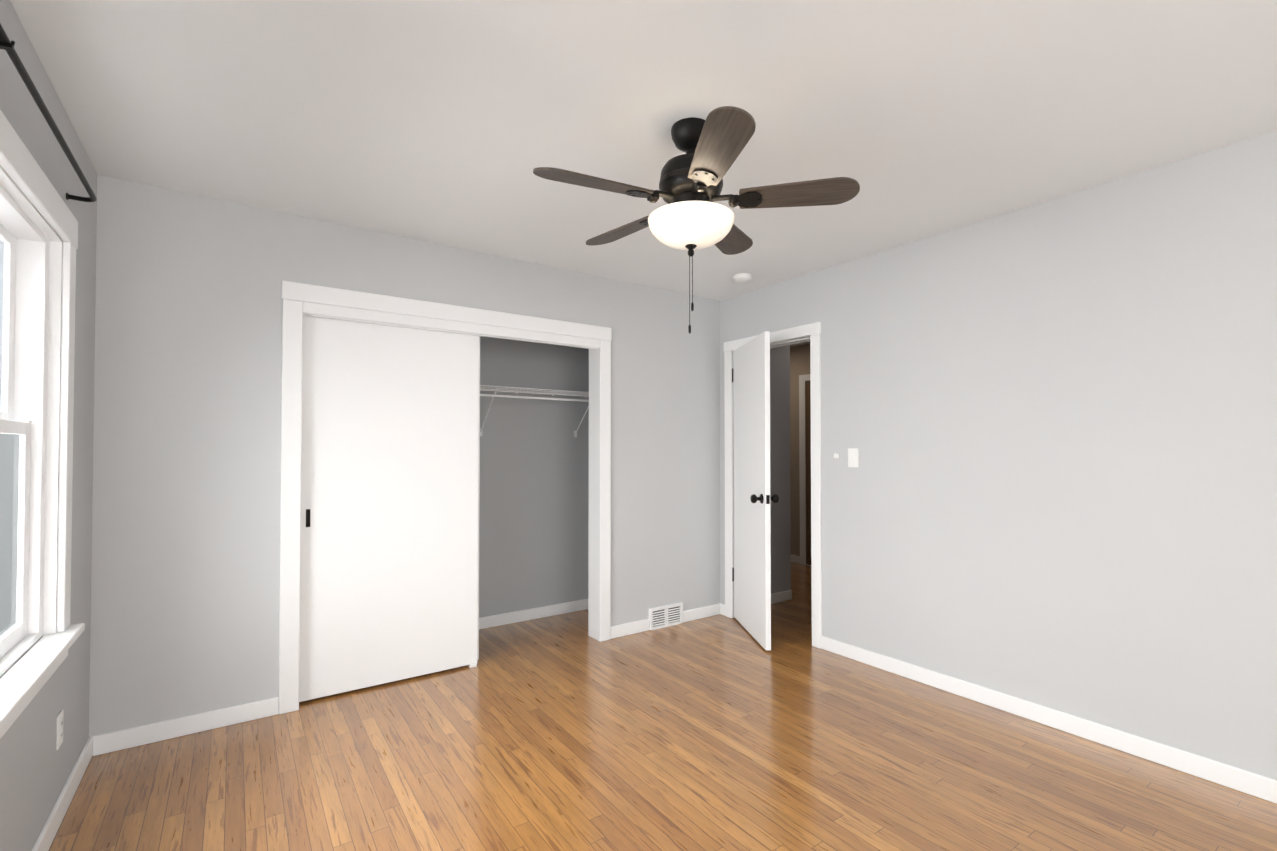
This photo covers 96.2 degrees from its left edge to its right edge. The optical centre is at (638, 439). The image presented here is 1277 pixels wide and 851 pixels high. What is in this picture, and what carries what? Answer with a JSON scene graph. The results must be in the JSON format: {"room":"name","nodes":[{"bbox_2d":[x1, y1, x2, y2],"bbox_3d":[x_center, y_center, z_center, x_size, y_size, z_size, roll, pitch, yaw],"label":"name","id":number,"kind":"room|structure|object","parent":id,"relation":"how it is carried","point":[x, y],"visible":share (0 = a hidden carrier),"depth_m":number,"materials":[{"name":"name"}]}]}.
{"room":"empty bedroom","nodes":[
{"label":"empty bedroom","id":0,"kind":"room"},
{"bbox_2d":[0,0,96,850],"bbox_3d":[-0.806,0.062,0.074,0.260,2.440,5.800,1,-1,-35],"label":"wall","id":1,"kind":"structure","parent":0,"point":[36,767],"depth_m":1.96,"materials":[{"name":"grey paint"}]},
{"bbox_2d":[0,110,84,738],"bbox_3d":[-1.472,-0.025,1.068,0.315,1.535,2.200,1,-1,-35],"label":"window","id":2,"kind":"structure","parent":1,"relation":"in","point":[38,223],"depth_m":1.85,"materials":[{"name":"white paint"}]},
{"bbox_2d":[0,23,96,201],"bbox_3d":[-1.354,-0.859,1.169,0.089,0.060,2.099,1,-1,-35],"label":"curtain rod","id":3,"kind":"object","parent":1,"relation":"attached to","point":[6,44],"visible":1,"depth_m":1.48,"materials":[{"name":"black metal"}]},
{"bbox_2d":[56,709,63,749],"bbox_3d":[-1.990,0.998,1.971,0.008,0.114,0.070,1,-1,-35],"label":"electrical outlet","id":4,"kind":"object","parent":1,"relation":"attached to","point":[59,729],"visible":0.98,"depth_m":1.96,"materials":[{"name":"white plastic"}]},
{"bbox_2d":[32,735,99,850],"bbox_3d":[-0.653,1.241,0.078,0.018,0.082,5.660,1,-1,-35],"label":"baseboard","id":5,"kind":"structure","parent":1,"relation":"attached to","point":[91,748],"depth_m":2.02,"materials":[{"name":"white paint"}]},
{"bbox_2d":[89,175,781,736],"bbox_3d":[-0.593,0.120,3.668,4.230,2.440,0.170,1,-1,-35],"label":"wall","id":6,"kind":"structure","parent":0,"point":[185,579],"depth_m":2.69,"materials":[{"name":"grey paint"}]},
{"bbox_2d":[100,697,278,754],"bbox_3d":[-2.000,1.282,2.581,0.640,0.082,0.014,1,-1,-35],"label":"baseboard","id":7,"kind":"structure","parent":6,"relation":"attached to","point":[182,726],"depth_m":2.56,"materials":[{"name":"white paint"}]},
{"bbox_2d":[299,316,479,701],"bbox_3d":[-1.333,0.348,3.170,0.939,1.968,0.095,1,-1,-35],"label":"sliding closet door","id":8,"kind":"structure","parent":6,"relation":"in","point":[390,503],"depth_m":3.11,"materials":[{"name":"white paint"}]},
{"bbox_2d":[278,280,611,713],"bbox_3d":[-1.011,0.336,3.389,1.770,2.000,0.140,1,-1,-35],"label":"door frame","id":9,"kind":"structure","parent":6,"relation":"attached to","point":[593,578],"depth_m":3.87,"materials":[{"name":"white paint"}]},
{"bbox_2d":[610,619,648,638],"bbox_3d":[-0.060,1.304,3.949,0.328,0.082,0.014,1,-1,-35],"label":"baseboard","id":10,"kind":"structure","parent":6,"relation":"attached to","point":[639,626],"depth_m":3.94,"materials":[{"name":"white paint"}]},
{"bbox_2d":[649,602,682,629],"bbox_3d":[0.200,1.273,4.129,0.300,0.150,0.020,1,-1,-35],"label":"air vent","id":11,"kind":"object","parent":6,"relation":"in","point":[665,616],"visible":1,"depth_m":4.12,"materials":[{"name":"white metal"}]},
{"bbox_2d":[683,603,723,622],"bbox_3d":[0.483,1.310,4.328,0.388,0.082,0.020,1,-1,-35],"label":"baseboard","id":12,"kind":"structure","parent":6,"relation":"attached to","point":[712,610],"depth_m":4.33,"materials":[{"name":"white paint"}]},
{"bbox_2d":[771,590,791,603],"bbox_3d":[1.049,1.316,4.694,0.620,0.082,0.014,1,-1,-35],"label":"baseboard","id":13,"kind":"structure","parent":6,"relation":"attached to","point":[782,596],"depth_m":4.79,"materials":[{"name":"white paint"}]},
{"bbox_2d":[479,336,588,617],"bbox_3d":[-1.139,0.122,3.809,2.520,2.440,0.690,1,-1,-35],"label":"wall","id":14,"kind":"structure","parent":0,"point":[534,505],"depth_m":4.32,"materials":[{"name":"grey paint"}]},
{"bbox_2d":[479,599,587,628],"bbox_3d":[-1.265,1.304,3.968,2.280,0.082,0.014,1,-1,-35],"label":"baseboard","id":15,"kind":"structure","parent":14,"relation":"attached to","point":[562,608],"depth_m":4.29,"materials":[{"name":"white paint"}]},
{"bbox_2d":[480,385,588,436],"bbox_3d":[-1.182,-0.197,3.874,2.275,0.340,0.304,1,-1,-35],"label":"closet shelf","id":16,"kind":"object","parent":14,"relation":"attached to","point":[498,389],"visible":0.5,"depth_m":4.08,"materials":[{"name":"white metal"}]},
{"bbox_2d":[10,0,1276,346],"bbox_3d":[0.804,-1.171,2.991,6.230,0.120,8.920,1,-1,-35],"label":"ceiling","id":17,"kind":"structure","parent":0,"point":[450,122],"depth_m":1.93,"materials":[{"name":"paint"}]},
{"bbox_2d":[533,106,859,333],"bbox_3d":[0.155,-0.753,2.078,1.096,0.745,1.090,1,-1,-35],"label":"fan","id":18,"kind":"object","parent":17,"relation":"hanging from","point":[691,216],"visible":1,"depth_m":1.97,"materials":[{"name":"brown wood"}]},
{"bbox_2d":[733,273,750,282],"bbox_3d":[0.697,-1.080,3.845,0.120,0.035,0.120,1,-1,-35],"label":"smoke detector","id":19,"kind":"object","parent":17,"relation":"attached to","point":[742,277],"visible":1,"depth_m":3.81,"materials":[{"name":"white plastic"}]},
{"bbox_2d":[48,562,1276,850],"bbox_3d":[0.804,1.379,2.950,6.230,0.100,8.920,1,-1,-35],"label":"floor","id":20,"kind":"structure","parent":0,"point":[566,732],"depth_m":2.28,"materials":[{"name":"brown wood"}]},
{"bbox_2d":[782,345,793,590],"bbox_3d":[0.365,0.160,6.117,0.120,2.440,3.070,1,-1,-35],"label":"wall","id":21,"kind":"structure","parent":0,"point":[789,365],"depth_m":4.88,"materials":[{"name":"paint"}]},
{"bbox_2d":[794,343,809,555],"bbox_3d":[1.870,0.165,6.413,0.120,2.440,4.320,1,-1,-35],"label":"wall","id":22,"kind":"structure","parent":0,"point":[801,353],"depth_m":6.43,"materials":[{"name":"paint"}]},
{"bbox_2d":[791,555,810,565],"bbox_3d":[1.815,1.343,6.355,0.014,0.082,4.080,1,-1,-35],"label":"baseboard","id":23,"kind":"structure","parent":22,"relation":"attached to","point":[796,559],"depth_m":6.42,"materials":[{"name":"white paint"}]},
{"bbox_2d":[799,374,810,564],"bbox_3d":[2.057,0.329,6.023,0.020,2.100,0.890,1,-1,-35],"label":"trim","id":24,"kind":"structure","parent":22,"relation":"attached to","point":[805,460],"depth_m":6.32,"materials":[{"name":"white paint"}]},
{"bbox_2d":[720,131,1276,779],"bbox_3d":[2.323,0.096,2.194,0.140,2.440,5.660,1,-1,-35],"label":"wall","id":25,"kind":"structure","parent":0,"point":[1054,421],"depth_m":2.58,"materials":[{"name":"grey paint"}]},
{"bbox_2d":[732,331,778,649],"bbox_3d":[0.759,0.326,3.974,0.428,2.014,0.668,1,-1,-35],"label":"door leaf","id":26,"kind":"structure","parent":25,"relation":"in","point":[751,574],"depth_m":3.86,"materials":[{"name":"white paint"}]},
{"bbox_2d":[724,322,821,648],"bbox_3d":[0.985,0.297,4.090,0.186,2.100,0.885,1,-1,-35],"label":"door frame","id":27,"kind":"structure","parent":25,"relation":"attached to","point":[812,331],"depth_m":3.74,"materials":[{"name":"white paint"}]},
{"bbox_2d":[834,448,858,466],"bbox_3d":[1.280,0.113,3.537,0.019,0.116,0.170,1,-1,-35],"label":"light switch","id":28,"kind":"object","parent":25,"relation":"attached to","point":[853,457],"visible":1,"depth_m":3.50,"materials":[{"name":"white plastic"}]},
{"bbox_2d":[821,636,1276,803],"bbox_3d":[2.532,1.268,1.745,0.014,0.082,4.715,1,-1,-35],"label":"baseboard","id":29,"kind":"structure","parent":25,"relation":"attached to","point":[1206,769],"depth_m":2.54,"materials":[{"name":"white paint"}]}
]}

